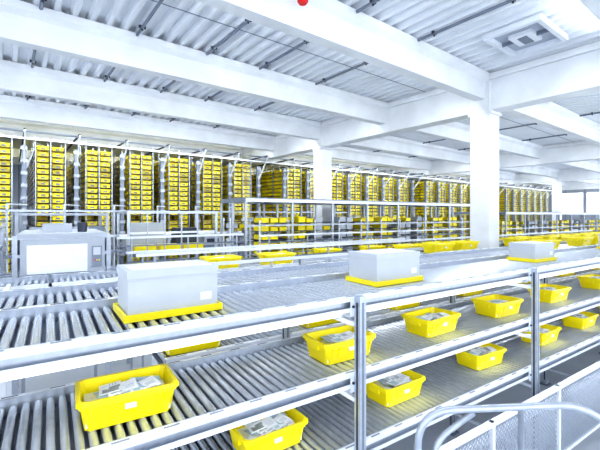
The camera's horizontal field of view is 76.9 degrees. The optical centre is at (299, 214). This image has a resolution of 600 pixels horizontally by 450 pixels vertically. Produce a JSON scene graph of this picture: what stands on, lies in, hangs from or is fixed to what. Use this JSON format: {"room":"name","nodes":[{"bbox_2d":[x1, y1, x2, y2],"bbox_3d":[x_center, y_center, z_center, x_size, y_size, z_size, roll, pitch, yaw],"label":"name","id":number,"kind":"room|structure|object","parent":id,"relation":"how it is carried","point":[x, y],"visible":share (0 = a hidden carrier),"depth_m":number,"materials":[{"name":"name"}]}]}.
{"room":"distribution center","nodes":[
{"label":"distribution center","id":0,"kind":"room"},
{"bbox_2d":[13,158,70,167],"bbox_3d":[-1.791,-3.140,31.902,64.000,0.600,0.520,0,0,-38],"label":"ceiling beam","id":1,"kind":"structure","parent":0,"point":[15,160],"depth_m":21.11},
{"bbox_2d":[1,164,345,235],"bbox_3d":[-4.065,-0.175,34.865,64.001,7.150,0.332,0,0,-37],"label":"wall","id":2,"kind":"structure","parent":0,"point":[17,176],"depth_m":24.03,"materials":[{"name":"paint"}]},
{"bbox_2d":[0,0,599,172],"bbox_3d":[7.064,-3.596,20.546,64.225,0.308,36.001,0,0,-37],"label":"ceiling","id":3,"kind":"structure","parent":0,"point":[192,24],"depth_m":7.84,"materials":[{"name":"paint"}]},
{"bbox_2d":[25,0,46,100],"bbox_3d":[-7.262,-3.393,10.121,0.123,0.086,27.360,0,0,-38],"label":"pipe","id":4,"kind":"object","parent":3,"relation":"attached to","point":[41,4],"visible":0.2,"depth_m":8.03,"materials":[{"name":"grey metal"}]},
{"bbox_2d":[84,0,163,108],"bbox_3d":[-6.072,-3.393,11.034,0.123,0.086,27.360,0,0,-38],"label":"pipe","id":5,"kind":"object","parent":3,"relation":"attached to","point":[143,26],"visible":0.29,"depth_m":6.76,"materials":[{"name":"grey metal"}]},
{"bbox_2d":[131,19,251,115],"bbox_3d":[-4.961,-3.393,11.886,0.123,0.086,27.360,0,0,-38],"label":"pipe","id":6,"kind":"object","parent":3,"relation":"attached to","point":[213,48],"visible":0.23,"depth_m":7.44,"materials":[{"name":"grey metal"}]},
{"bbox_2d":[13,149,409,182],"bbox_3d":[0.096,-3.140,29.443,64.000,0.600,0.520,0,0,-38],"label":"ceiling beam","id":7,"kind":"structure","parent":3,"relation":"attached to","point":[16,152],"depth_m":19.80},
{"bbox_2d":[0,137,501,188],"bbox_3d":[1.983,-3.140,26.983,64.000,0.600,0.520,0,0,-38],"label":"ceiling beam","id":8,"kind":"structure","parent":3,"relation":"attached to","point":[16,142],"depth_m":18.47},
{"bbox_2d":[0,118,532,187],"bbox_3d":[3.871,-3.140,24.524,64.000,0.600,0.520,0,0,-38],"label":"ceiling beam","id":9,"kind":"structure","parent":3,"relation":"attached to","point":[4,123],"depth_m":16.21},
{"bbox_2d":[170,0,379,121],"bbox_3d":[-3.930,-3.393,12.678,0.123,0.086,27.360,0,0,-38],"label":"pipe","id":10,"kind":"object","parent":3,"relation":"attached to","point":[371,2],"visible":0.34,"depth_m":7.83,"materials":[{"name":"grey metal"}]},
{"bbox_2d":[0,94,566,186],"bbox_3d":[5.758,-3.140,22.065,64.000,0.600,0.520,0,0,-37],"label":"ceiling beam","id":11,"kind":"structure","parent":3,"relation":"attached to","point":[11,107],"depth_m":13.60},
{"bbox_2d":[0,0,599,172],"bbox_3d":[9.532,-3.140,17.146,64.000,0.600,0.520,0,0,-37],"label":"ceiling beam","id":12,"kind":"structure","parent":3,"relation":"attached to","point":[22,24],"depth_m":7.83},
{"bbox_2d":[0,59,599,184],"bbox_3d":[7.645,-3.140,19.605,64.000,0.600,0.520,0,0,-38],"label":"ceiling beam","id":13,"kind":"structure","parent":3,"relation":"attached to","point":[15,77],"depth_m":10.88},
{"bbox_2d":[213,0,515,127],"bbox_3d":[-2.581,-3.393,13.712,0.128,0.086,27.360,0,0,-37],"label":"pipe","id":14,"kind":"object","parent":3,"relation":"attached to","point":[433,33],"visible":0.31,"depth_m":7.01,"materials":[{"name":"grey metal"}]},
{"bbox_2d":[194,0,599,145],"bbox_3d":[11.419,-3.140,14.686,64.000,0.600,0.520,0,0,-38],"label":"ceiling beam","id":15,"kind":"structure","parent":3,"relation":"attached to","point":[334,25],"depth_m":6.91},
{"bbox_2d":[214,41,599,165],"bbox_3d":[0.192,-2.990,15.273,0.560,0.880,36.000,0,0,-37],"label":"girder","id":16,"kind":"object","parent":3,"relation":"attached to","point":[574,72],"depth_m":9.63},
{"bbox_2d":[359,141,599,178],"bbox_3d":[9.593,-2.990,22.487,0.560,0.880,36.000,0,0,-38],"label":"girder","id":17,"kind":"object","parent":3,"relation":"attached to","point":[581,150],"depth_m":19.21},
{"bbox_2d":[373,112,599,151],"bbox_3d":[4.718,-3.393,19.313,0.123,0.086,27.360,0,0,-38],"label":"pipe","id":18,"kind":"object","parent":3,"relation":"attached to","point":[591,113],"visible":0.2,"depth_m":14.55,"materials":[{"name":"grey metal"}]},
{"bbox_2d":[409,134,567,157],"bbox_3d":[7.177,-3.393,21.200,0.123,0.086,27.360,0,0,-38],"label":"pipe","id":19,"kind":"object","parent":3,"relation":"attached to","point":[561,134],"visible":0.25,"depth_m":16.80,"materials":[{"name":"grey metal"}]},
{"bbox_2d":[446,168,599,184],"bbox_3d":[18.876,-2.990,29.609,0.560,0.880,36.000,0,0,-38],"label":"girder","id":20,"kind":"object","parent":3,"relation":"attached to","point":[572,174],"depth_m":28.35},
{"bbox_2d":[482,13,567,57],"bbox_3d":[4.301,-3.385,7.208,1.300,0.110,1.000,0,0,-37],"label":"vent","id":21,"kind":"object","parent":3,"relation":"attached to","point":[535,32],"depth_m":7.13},
{"bbox_2d":[503,181,598,190],"bbox_3d":[28.158,-2.990,36.732,0.560,0.880,36.000,0,0,-38],"label":"girder","id":22,"kind":"object","parent":3,"relation":"attached to","point":[570,185],"depth_m":37.52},
{"bbox_2d":[570,0,599,28],"bbox_3d":[1.638,-3.170,3.614,10.000,0.072,0.221,0,0,-38],"label":"linear light fixture","id":23,"kind":"object","parent":3,"relation":"attached to","point":[577,3],"visible":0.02,"depth_m":5.84,"materials":[{"name":"white"}]},
{"bbox_2d":[579,0,599,21],"bbox_3d":[13.306,-3.140,12.227,64.000,0.600,0.520,0,0,-37],"label":"ceiling beam","id":24,"kind":"structure","parent":3,"relation":"attached to","point":[593,6],"depth_m":5.14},
{"bbox_2d":[18,345,599,449],"bbox_3d":[6.975,3.500,20.478,64.000,0.200,36.000,0,0,-37],"label":"floor","id":25,"kind":"structure","parent":0,"point":[518,393],"depth_m":7.27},
{"bbox_2d":[0,226,2,272],"bbox_3d":[-5.325,1.800,5.781,1.060,3.200,2.140,0,0,-34],"label":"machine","id":26,"kind":"object","parent":25,"relation":"on","point":[1,227],"visible":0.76,"depth_m":6.90,"materials":[{"name":"metal"}]},
{"bbox_2d":[0,219,4,272],"bbox_3d":[-7.061,1.750,7.498,1.760,3.300,1.760,0,0,-34],"label":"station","id":27,"kind":"object","parent":25,"relation":"on","point":[2,221],"visible":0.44,"depth_m":8.65,"materials":[{"name":"metal"}]},
{"bbox_2d":[0,284,11,397],"bbox_3d":[-3.454,2.105,3.860,0.760,2.590,0.850,0,0,-34],"label":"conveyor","id":28,"kind":"object","parent":25,"relation":"on","point":[6,386],"visible":0.05,"depth_m":4.23,"materials":[{"name":"metal"}]},
{"bbox_2d":[0,134,12,272],"bbox_3d":[-11.932,0.400,14.926,0.870,6.000,7.850,0,0,-38],"label":"storage rack","id":29,"kind":"object","parent":25,"relation":"on","point":[6,149],"visible":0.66,"depth_m":12.06,"materials":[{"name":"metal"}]},
{"bbox_2d":[27,136,65,229],"bbox_3d":[-10.774,0.400,15.815,0.870,6.000,7.850,0,0,-38],"label":"storage rack","id":30,"kind":"object","parent":25,"relation":"on","point":[45,187],"visible":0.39,"depth_m":12.90,"materials":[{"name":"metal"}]},
{"bbox_2d":[12,222,110,394],"bbox_3d":[-4.123,1.760,6.556,1.260,3.280,2.175,0,0,-34],"label":"machine","id":31,"kind":"object","parent":25,"relation":"on","point":[58,248],"visible":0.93,"depth_m":5.70,"materials":[{"name":"metal"}]},
{"bbox_2d":[15,212,108,386],"bbox_3d":[-5.283,1.675,8.435,1.660,3.450,1.360,0,0,-34],"label":"station","id":32,"kind":"object","parent":25,"relation":"on","point":[18,216],"visible":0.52,"depth_m":8.07,"materials":[{"name":"grey metal"}]},
{"bbox_2d":[62,141,112,265],"bbox_3d":[-9.615,0.400,16.703,0.870,6.000,7.850,0,0,-37],"label":"storage rack","id":33,"kind":"object","parent":25,"relation":"on","point":[94,170],"visible":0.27,"depth_m":13.85,"materials":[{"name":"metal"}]},
{"bbox_2d":[94,146,152,265],"bbox_3d":[-8.457,0.400,17.592,0.870,6.000,7.850,0,0,-38],"label":"storage rack","id":34,"kind":"object","parent":25,"relation":"on","point":[136,172],"visible":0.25,"depth_m":14.72,"materials":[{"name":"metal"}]},
{"bbox_2d":[134,151,189,262],"bbox_3d":[-7.299,0.400,18.481,0.870,6.000,7.850,0,0,-38],"label":"storage rack","id":35,"kind":"object","parent":25,"relation":"on","point":[175,174],"visible":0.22,"depth_m":15.57,"materials":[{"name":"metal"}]},
{"bbox_2d":[117,211,217,363],"bbox_3d":[-3.503,1.650,9.913,2.160,3.500,1.660,0,0,-34],"label":"frame","id":36,"kind":"object","parent":25,"relation":"on","point":[147,228],"visible":0.48,"depth_m":9.70,"materials":[{"name":"metal"}]},
{"bbox_2d":[0,203,346,272],"bbox_3d":[-4.509,1.525,14.886,17.030,3.750,0.710,0,0,-37],"label":"gantry","id":37,"kind":"object","parent":25,"relation":"on","point":[205,238],"visible":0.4,"depth_m":13.13,"materials":[{"name":"metal"}]},
{"bbox_2d":[0,255,348,290],"bbox_3d":[2.872,2.080,9.249,25.000,2.640,0.935,0,0,-34],"label":"conveyor","id":38,"kind":"object","parent":25,"relation":"on","point":[27,282],"visible":0.11,"depth_m":5.52,"materials":[{"name":"metal"}]},
{"bbox_2d":[199,254,241,268],"bbox_3d":[-1.362,0.817,6.497,0.640,0.205,0.430,0,0,-34],"label":"tote","id":39,"kind":"object","parent":38,"relation":"on","point":[217,258],"visible":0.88,"depth_m":6.40,"materials":[{"name":"plastic"}]},
{"bbox_2d":[257,251,295,264],"bbox_3d":[-0.445,0.817,7.104,0.640,0.205,0.430,0,0,-34],"label":"tote","id":40,"kind":"object","parent":38,"relation":"on","point":[263,255],"visible":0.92,"depth_m":6.98,"materials":[{"name":"plastic"}]},
{"bbox_2d":[392,244,421,248],"bbox_3d":[2.599,0.817,9.119,0.640,0.205,0.430,0,0,-34],"label":"tote","id":41,"kind":"object","parent":38,"relation":"on","point":[396,246],"visible":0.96,"depth_m":8.98,"materials":[{"name":"plastic"}]},
{"bbox_2d":[153,154,221,259],"bbox_3d":[-6.140,0.400,19.370,0.870,6.000,7.850,0,0,-38],"label":"storage rack","id":42,"kind":"object","parent":25,"relation":"on","point":[209,169],"visible":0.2,"depth_m":16.46,"materials":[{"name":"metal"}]},
{"bbox_2d":[174,157,250,253],"bbox_3d":[-4.982,0.400,20.258,0.870,6.000,7.850,0,0,-37],"label":"storage rack","id":43,"kind":"object","parent":25,"relation":"on","point":[240,174],"visible":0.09,"depth_m":17.37,"materials":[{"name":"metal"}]},
{"bbox_2d":[237,150,249,223],"bbox_3d":[-2.913,0.065,19.319,0.640,6.670,0.640,0,0,-37],"label":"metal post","id":44,"kind":"structure","parent":25,"relation":"on","point":[240,150],"depth_m":19.19,"materials":[{"name":"grey metal"}]},
{"bbox_2d":[0,241,501,277],"bbox_3d":[1.848,2.130,9.890,24.000,2.540,0.835,0,0,-34],"label":"conveyor","id":45,"kind":"object","parent":25,"relation":"on","point":[6,276],"visible":0.02,"depth_m":6.05,"materials":[{"name":"metal"}]},
{"bbox_2d":[312,247,341,254],"bbox_3d":[0.657,0.916,9.153,0.640,0.205,0.430,0,0,-34],"label":"tote","id":46,"kind":"object","parent":45,"relation":"on","point":[331,249],"visible":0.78,"depth_m":9.04,"materials":[{"name":"plastic"}]},
{"bbox_2d":[358,245,385,249],"bbox_3d":[1.908,0.916,9.981,0.640,0.205,0.430,0,0,-34],"label":"tote","id":47,"kind":"object","parent":45,"relation":"on","point":[363,247],"visible":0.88,"depth_m":9.86,"materials":[{"name":"plastic"}]},
{"bbox_2d":[218,162,300,257],"bbox_3d":[-2.666,0.400,22.036,0.870,6.000,7.850,0,0,-38],"label":"storage rack","id":48,"kind":"object","parent":25,"relation":"on","point":[270,182],"visible":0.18,"depth_m":19.72,"materials":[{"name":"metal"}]},
{"bbox_2d":[0,127,566,264],"bbox_3d":[5.295,0.367,27.498,50.120,6.065,8.816,0,0,-37],"label":"frame","id":49,"kind":"object","parent":25,"relation":"on","point":[24,147],"visible":0.45,"depth_m":16.57,"materials":[{"name":"grey metal"}]},
{"bbox_2d":[253,165,313,247],"bbox_3d":[-1.507,0.400,22.925,0.870,6.000,7.850,0,0,-38],"label":"storage rack","id":50,"kind":"object","parent":25,"relation":"on","point":[303,174],"visible":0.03,"depth_m":20.05,"materials":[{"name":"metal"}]},
{"bbox_2d":[261,168,342,216],"bbox_3d":[-0.349,0.400,23.814,0.870,6.000,7.850,0,0,-38],"label":"storage rack","id":51,"kind":"object","parent":25,"relation":"on","point":[336,183],"visible":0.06,"depth_m":20.85,"materials":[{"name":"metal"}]},
{"bbox_2d":[223,216,409,257],"bbox_3d":[1.262,1.728,15.849,9.240,3.345,0.640,0,0,-34],"label":"shelving unit","id":52,"kind":"object","parent":25,"relation":"on","point":[228,225],"visible":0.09,"depth_m":13.85,"materials":[{"name":"grey metal"}]},
{"bbox_2d":[312,127,332,247],"bbox_3d":[0.862,0.065,14.400,0.640,6.670,0.640,0,0,-37],"label":"concrete column","id":53,"kind":"structure","parent":25,"relation":"on","point":[322,155],"depth_m":14.20,"materials":[{"name":"white concrete"}]},
{"bbox_2d":[290,171,377,243],"bbox_3d":[1.968,0.400,25.591,0.870,6.000,7.850,0,0,-38],"label":"storage rack","id":54,"kind":"object","parent":25,"relation":"on","point":[372,196],"visible":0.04,"depth_m":22.65,"materials":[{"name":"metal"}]},
{"bbox_2d":[220,197,469,257],"bbox_3d":[2.389,1.460,13.783,10.460,3.880,1.830,0,0,-34],"label":"platform","id":55,"kind":"object","parent":25,"relation":"on","point":[245,200],"visible":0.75,"depth_m":12.28,"materials":[{"name":"grey metal"}]},
{"bbox_2d":[333,169,360,237],"bbox_3d":[0.809,0.400,24.702,0.870,6.000,7.850,0,0,-37],"label":"storage rack","id":56,"kind":"object","parent":25,"relation":"on","point":[353,185],"visible":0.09,"depth_m":21.75,"materials":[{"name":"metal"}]},
{"bbox_2d":[313,173,393,243],"bbox_3d":[3.126,0.400,26.480,0.870,6.000,7.850,0,0,-37],"label":"storage rack","id":57,"kind":"object","parent":25,"relation":"on","point":[389,184],"visible":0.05,"depth_m":23.50,"materials":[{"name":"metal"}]},
{"bbox_2d":[117,228,592,368],"bbox_3d":[4.802,1.938,11.950,18.800,2.925,3.400,0,0,-34],"label":"guard rail","id":58,"kind":"object","parent":25,"relation":"on","point":[269,246],"visible":0.35,"depth_m":8.63,"materials":[{"name":"grey metal"}]},
{"bbox_2d":[249,216,462,257],"bbox_3d":[2.671,1.728,13.448,9.540,3.345,0.640,0,0,-34],"label":"shelving unit","id":59,"kind":"object","parent":25,"relation":"on","point":[303,220],"visible":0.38,"depth_m":12.41,"materials":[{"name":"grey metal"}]},
{"bbox_2d":[338,174,407,235],"bbox_3d":[4.284,0.400,27.369,0.870,6.000,7.850,0,0,-38],"label":"storage rack","id":60,"kind":"object","parent":25,"relation":"on","point":[402,188],"visible":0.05,"depth_m":24.33,"materials":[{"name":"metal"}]},
{"bbox_2d":[351,177,433,242],"bbox_3d":[6.601,0.400,29.146,0.870,6.000,7.850,0,0,-38],"label":"storage rack","id":61,"kind":"object","parent":25,"relation":"on","point":[419,193],"visible":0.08,"depth_m":26.43,"materials":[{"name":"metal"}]},
{"bbox_2d":[378,178,445,240],"bbox_3d":[7.759,0.400,30.035,0.870,6.000,7.850,0,0,-38],"label":"storage rack","id":62,"kind":"object","parent":25,"relation":"on","point":[441,198],"visible":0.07,"depth_m":27.07,"materials":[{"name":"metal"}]},
{"bbox_2d":[243,260,599,449],"bbox_3d":[3.658,2.045,6.612,21.360,2.710,2.390,0,0,-34],"label":"support frame","id":63,"kind":"object","parent":25,"relation":"on","point":[358,303],"visible":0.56,"depth_m":4.19,"materials":[{"name":"metal"}]},
{"bbox_2d":[0,242,598,309],"bbox_3d":[3.583,0.814,7.270,22.000,0.192,0.920,0,0,-34],"label":"conveyor","id":64,"kind":"object","parent":63,"relation":"on","point":[9,299],"visible":0.35,"depth_m":4.59,"materials":[{"name":"metal"}]},
{"bbox_2d":[529,239,561,248],"bbox_3d":[5.587,0.666,8.591,0.640,0.205,0.430,0,0,-34],"label":"tote","id":65,"kind":"object","parent":64,"relation":"on","point":[556,242],"visible":0.54,"depth_m":8.50,"materials":[{"name":"plastic"}]},
{"bbox_2d":[564,236,593,245],"bbox_3d":[7.088,0.666,9.584,0.640,0.205,0.430,0,0,-34],"label":"tote","id":66,"kind":"object","parent":64,"relation":"on","point":[572,241],"visible":1,"depth_m":9.43,"materials":[{"name":"plastic"}]},
{"bbox_2d":[0,272,599,449],"bbox_3d":[4.184,1.444,6.361,22.000,0.192,1.100,0,0,-34],"label":"conveyor","id":67,"kind":"object","parent":63,"relation":"on","point":[217,392],"depth_m":3.16,"materials":[{"name":"metal"}]},
{"bbox_2d":[75,364,178,430],"bbox_3d":[-1.239,1.296,2.705,0.640,0.205,0.430,0,0,-31],"label":"tote","id":68,"kind":"object","parent":67,"relation":"on","point":[103,401],"visible":1,"depth_m":2.63,"materials":[{"name":"plastic"}]},
{"bbox_2d":[303,325,375,364],"bbox_3d":[0.395,1.296,3.787,0.640,0.205,0.430,0,0,-32],"label":"tote","id":69,"kind":"object","parent":67,"relation":"on","point":[334,345],"visible":0.89,"depth_m":3.67,"materials":[{"name":"plastic"}]},
{"bbox_2d":[401,307,460,337],"bbox_3d":[1.588,1.296,4.577,0.640,0.205,0.430,0,0,-35],"label":"tote","id":70,"kind":"object","parent":67,"relation":"on","point":[428,322],"visible":1,"depth_m":4.46,"materials":[{"name":"plastic"}]},
{"bbox_2d":[471,294,523,317],"bbox_3d":[2.814,1.296,5.388,0.640,0.205,0.430,0,0,-31],"label":"tote","id":71,"kind":"object","parent":67,"relation":"on","point":[493,305],"visible":1,"depth_m":5.27,"materials":[{"name":"plastic"}]},
{"bbox_2d":[526,283,570,302],"bbox_3d":[4.123,1.296,6.255,0.640,0.205,0.430,0,0,-34],"label":"tote","id":72,"kind":"object","parent":67,"relation":"on","point":[549,293],"visible":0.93,"depth_m":6.09,"materials":[{"name":"plastic"}]},
{"bbox_2d":[577,274,599,289],"bbox_3d":[5.766,1.296,7.342,0.640,0.205,0.430,0,0,-31],"label":"tote","id":73,"kind":"object","parent":67,"relation":"on","point":[592,281],"visible":1,"depth_m":7.23,"materials":[{"name":"plastic"}]},
{"bbox_2d":[0,245,599,381],"bbox_3d":[4.184,0.794,6.361,22.000,0.192,1.100,0,0,-34],"label":"conveyor","id":74,"kind":"object","parent":63,"relation":"on","point":[42,337],"depth_m":2.91,"materials":[{"name":"metal"}]},
{"bbox_2d":[113,259,221,323],"bbox_3d":[-1.050,0.571,2.999,0.720,0.356,0.480,0,0,-35],"label":"box","id":75,"kind":"object","parent":74,"relation":"on","point":[155,290],"visible":1,"depth_m":2.82,"materials":[{"name":"white cardboard"}]},
{"bbox_2d":[345,248,422,286],"bbox_3d":[0.969,0.581,4.335,0.740,0.336,0.500,0,0,-34],"label":"carton","id":76,"kind":"object","parent":74,"relation":"on","point":[389,266],"visible":1,"depth_m":4.15,"materials":[{"name":"white cardboard"}]},
{"bbox_2d":[507,241,556,262],"bbox_3d":[3.865,0.601,6.300,0.680,0.296,0.460,0,0,-32],"label":"carton","id":77,"kind":"object","parent":74,"relation":"on","point":[526,251],"visible":1,"depth_m":6.13,"materials":[{"name":"white cardboard"}]},
{"bbox_2d":[151,269,599,363],"bbox_3d":[5.626,1.444,8.622,17.100,0.192,0.920,0,0,-34],"label":"conveyor","id":78,"kind":"object","parent":63,"relation":"on","point":[161,357],"visible":0.18,"depth_m":4.61,"materials":[{"name":"metal"}]},
{"bbox_2d":[165,340,220,354],"bbox_3d":[-1.165,1.296,4.026,0.640,0.205,0.430,0,0,-32],"label":"tote","id":79,"kind":"object","parent":78,"relation":"on","point":[212,344],"visible":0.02,"depth_m":3.87,"materials":[{"name":"plastic"}]},
{"bbox_2d":[301,319,339,327],"bbox_3d":[0.227,1.296,4.947,0.640,0.205,0.430,0,0,-35],"label":"tote","id":80,"kind":"object","parent":78,"relation":"on","point":[328,321],"visible":0.02,"depth_m":4.75,"materials":[{"name":"plastic"}]},
{"bbox_2d":[389,302,419,309],"bbox_3d":[1.545,1.296,5.819,0.640,0.205,0.430,0,0,-34],"label":"tote","id":81,"kind":"object","parent":78,"relation":"on","point":[415,304],"visible":0.03,"depth_m":5.64,"materials":[{"name":"plastic"}]},
{"bbox_2d":[457,290,482,295],"bbox_3d":[2.962,1.296,6.758,0.640,0.205,0.430,0,0,-33],"label":"tote","id":82,"kind":"object","parent":78,"relation":"on","point":[477,291],"visible":0.02,"depth_m":6.58,"materials":[{"name":"plastic"}]},
{"bbox_2d":[170,306,599,449],"bbox_3d":[4.184,2.084,6.361,22.000,0.192,1.100,0,0,-34],"label":"conveyor","id":83,"kind":"object","parent":63,"relation":"on","point":[330,426],"visible":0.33,"depth_m":4.21,"materials":[{"name":"metal"}]},
{"bbox_2d":[230,408,307,449],"bbox_3d":[-0.294,1.937,3.379,0.640,0.205,0.430,0,0,-35],"label":"tote","id":84,"kind":"object","parent":83,"relation":"on","point":[283,430],"visible":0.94,"depth_m":3.29,"materials":[{"name":"plastic"}]},
{"bbox_2d":[366,370,425,406],"bbox_3d":[1.057,1.937,4.273,0.640,0.205,0.430,0,0,-34],"label":"tote","id":85,"kind":"object","parent":83,"relation":"on","point":[392,390],"visible":0.92,"depth_m":4.16,"materials":[{"name":"plastic"}]},
{"bbox_2d":[456,343,506,370],"bbox_3d":[2.475,1.937,5.212,0.640,0.205,0.430,0,0,-31],"label":"tote","id":86,"kind":"object","parent":83,"relation":"on","point":[487,355],"visible":0.95,"depth_m":5.08,"materials":[{"name":"plastic"}]},
{"bbox_2d":[521,324,561,345],"bbox_3d":[3.901,1.937,6.155,0.640,0.205,0.430,0,0,-36],"label":"tote","id":87,"kind":"object","parent":83,"relation":"on","point":[548,333],"visible":0.58,"depth_m":6.04,"materials":[{"name":"plastic"}]},
{"bbox_2d":[562,311,598,329],"bbox_3d":[5.168,1.937,6.994,0.640,0.205,0.430,0,0,-35],"label":"tote","id":88,"kind":"object","parent":83,"relation":"on","point":[584,320],"visible":0.88,"depth_m":6.85,"materials":[{"name":"plastic"}]},
{"bbox_2d":[401,180,456,240],"bbox_3d":[8.918,0.400,30.924,0.870,6.000,7.850,0,0,-38],"label":"storage rack","id":89,"kind":"object","parent":25,"relation":"on","point":[453,196],"visible":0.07,"depth_m":27.99,"materials":[{"name":"metal"}]},
{"bbox_2d":[427,181,466,240],"bbox_3d":[10.076,0.400,31.813,0.870,6.000,7.850,0,0,-38],"label":"storage rack","id":90,"kind":"object","parent":25,"relation":"on","point":[463,185],"visible":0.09,"depth_m":28.85,"materials":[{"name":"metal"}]},
{"bbox_2d":[414,247,491,253],"bbox_3d":[3.406,2.074,8.352,2.100,2.652,0.580,0,0,-34],"label":"conveyor","id":91,"kind":"object","parent":25,"relation":"on","point":[422,250],"visible":0.15,"depth_m":8.03,"materials":[{"name":"metal"}]},
{"bbox_2d":[421,242,454,252],"bbox_3d":[2.945,0.697,8.053,0.640,0.205,0.430,0,0,-34],"label":"tote","id":92,"kind":"object","parent":91,"relation":"on","point":[429,247],"visible":0.99,"depth_m":7.90,"materials":[{"name":"plastic"}]},
{"bbox_2d":[447,240,478,250],"bbox_3d":[3.695,0.697,8.550,0.640,0.205,0.430,0,0,-34],"label":"tote","id":93,"kind":"object","parent":91,"relation":"on","point":[460,244],"visible":0.91,"depth_m":8.38,"materials":[{"name":"plastic"}]},
{"bbox_2d":[447,186,468,238],"bbox_3d":[11.234,0.400,32.702,0.870,6.000,7.850,0,0,-37],"label":"storage rack","id":94,"kind":"object","parent":25,"relation":"on","point":[467,186],"visible":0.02,"depth_m":29.62,"materials":[{"name":"metal"}]},
{"bbox_2d":[468,80,501,248],"bbox_3d":[4.636,0.065,9.482,0.640,6.670,0.640,0,0,-38],"label":"concrete column","id":95,"kind":"structure","parent":25,"relation":"on","point":[484,122],"depth_m":9.31,"materials":[{"name":"white concrete"}]},
{"bbox_2d":[465,185,509,236],"bbox_3d":[15.867,0.400,36.257,0.870,6.000,7.850,0,0,-38],"label":"storage rack","id":96,"kind":"object","parent":25,"relation":"on","point":[501,199],"visible":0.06,"depth_m":33.29,"materials":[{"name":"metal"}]},
{"bbox_2d":[414,402,599,449],"bbox_3d":[1.369,2.240,2.123,1.445,2.320,0.208,0,0,6],"label":"handrail","id":97,"kind":"object","parent":25,"relation":"on","point":[470,410],"visible":1,"depth_m":2.13,"materials":[{"name":"metal"}]},
{"bbox_2d":[499,187,516,230],"bbox_3d":[17.026,0.400,37.145,0.870,6.000,7.850,0,0,-38],"label":"storage rack","id":98,"kind":"object","parent":25,"relation":"on","point":[515,200],"visible":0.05,"depth_m":34.15,"materials":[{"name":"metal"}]},
{"bbox_2d":[499,190,523,230],"bbox_3d":[18.184,0.400,38.034,0.870,6.000,7.850,0,0,-38],"label":"storage rack","id":99,"kind":"object","parent":25,"relation":"on","point":[522,192],"visible":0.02,"depth_m":35.03,"materials":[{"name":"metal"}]},
{"bbox_2d":[439,361,599,449],"bbox_3d":[5.182,2.785,6.068,10.690,1.230,0.060,0,0,-34],"label":"mesh fence","id":100,"kind":"object","parent":25,"relation":"on","point":[490,425],"visible":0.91,"depth_m":4.69,"materials":[{"name":"metal"}]},
{"bbox_2d":[511,189,530,230],"bbox_3d":[19.342,0.400,38.923,0.870,6.000,7.850,0,0,-38],"label":"storage rack","id":101,"kind":"object","parent":25,"relation":"on","point":[529,193],"visible":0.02,"depth_m":35.87,"materials":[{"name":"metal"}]},
{"bbox_2d":[453,212,599,240],"bbox_3d":[14.745,1.625,22.111,15.060,3.550,2.680,0,0,-34],"label":"platform","id":102,"kind":"object","parent":25,"relation":"on","point":[557,214],"visible":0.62,"depth_m":19.79,"materials":[{"name":"grey metal"}]},
{"bbox_2d":[522,188,536,234],"bbox_3d":[20.500,0.400,39.812,0.870,6.000,7.850,0,0,-38],"label":"storage rack","id":103,"kind":"object","parent":25,"relation":"on","point":[533,188],"visible":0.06,"depth_m":36.65,"materials":[{"name":"metal"}]},
{"bbox_2d":[499,241,566,246],"bbox_3d":[11.244,2.074,13.540,14.300,2.652,0.580,0,0,-34],"label":"conveyor","id":104,"kind":"object","parent":25,"relation":"on","point":[500,244],"visible":0.03,"depth_m":9.86,"materials":[{"name":"metal"}]},
{"bbox_2d":[502,237,529,245],"bbox_3d":[5.613,0.697,9.819,0.640,0.205,0.430,0,0,-34],"label":"tote","id":105,"kind":"object","parent":104,"relation":"on","point":[507,240],"visible":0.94,"depth_m":9.70,"materials":[{"name":"plastic"}]},
{"bbox_2d":[534,235,559,239],"bbox_3d":[7.030,0.697,10.757,0.640,0.205,0.430,0,0,-34],"label":"tote","id":106,"kind":"object","parent":104,"relation":"on","point":[543,236],"visible":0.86,"depth_m":10.58,"materials":[{"name":"plastic"}]},
{"bbox_2d":[525,189,542,229],"bbox_3d":[21.659,0.400,40.701,0.870,6.000,7.850,0,0,-37],"label":"storage rack","id":107,"kind":"object","parent":25,"relation":"on","point":[537,196],"visible":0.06,"depth_m":37.59,"materials":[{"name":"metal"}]},
{"bbox_2d":[531,189,548,229],"bbox_3d":[22.817,0.400,41.589,0.870,6.000,7.850,0,0,-38],"label":"storage rack","id":108,"kind":"object","parent":25,"relation":"on","point":[543,196],"visible":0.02,"depth_m":38.65,"materials":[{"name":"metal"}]},
{"bbox_2d":[499,219,599,237],"bbox_3d":[14.857,1.847,21.490,13.540,3.105,0.640,0,0,-34],"label":"shelving unit","id":109,"kind":"object","parent":25,"relation":"on","point":[529,224],"visible":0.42,"depth_m":20.22,"materials":[{"name":"grey metal"}]},
{"bbox_2d":[551,172,561,228],"bbox_3d":[19.545,0.065,28.737,0.640,6.670,0.640,0,0,-38],"label":"concrete column","id":110,"kind":"structure","parent":25,"relation":"on","point":[556,184],"depth_m":28.59,"materials":[{"name":"white concrete"}]},
{"bbox_2d":[537,188,598,232],"bbox_3d":[32.470,-0.175,40.041,0.334,7.150,36.000,0,0,-38],"label":"wall","id":111,"kind":"structure","parent":0,"point":[564,217],"depth_m":42.02,"materials":[{"name":"paint"}]},
{"bbox_2d":[562,192,583,211],"bbox_3d":[30.292,-1.300,42.529,0.086,2.400,2.760,0,0,-38],"label":"window","id":112,"kind":"structure","parent":111,"relation":"in","point":[571,202],"depth_m":42.20,"materials":[{"name":"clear glass"}]},
{"bbox_2d":[586,192,598,211],"bbox_3d":[32.118,-1.300,40.149,0.085,2.400,2.760,0,0,-37],"label":"window","id":113,"kind":"structure","parent":111,"relation":"in","point":[592,198],"depth_m":40.82,"materials":[{"name":"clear glass"}]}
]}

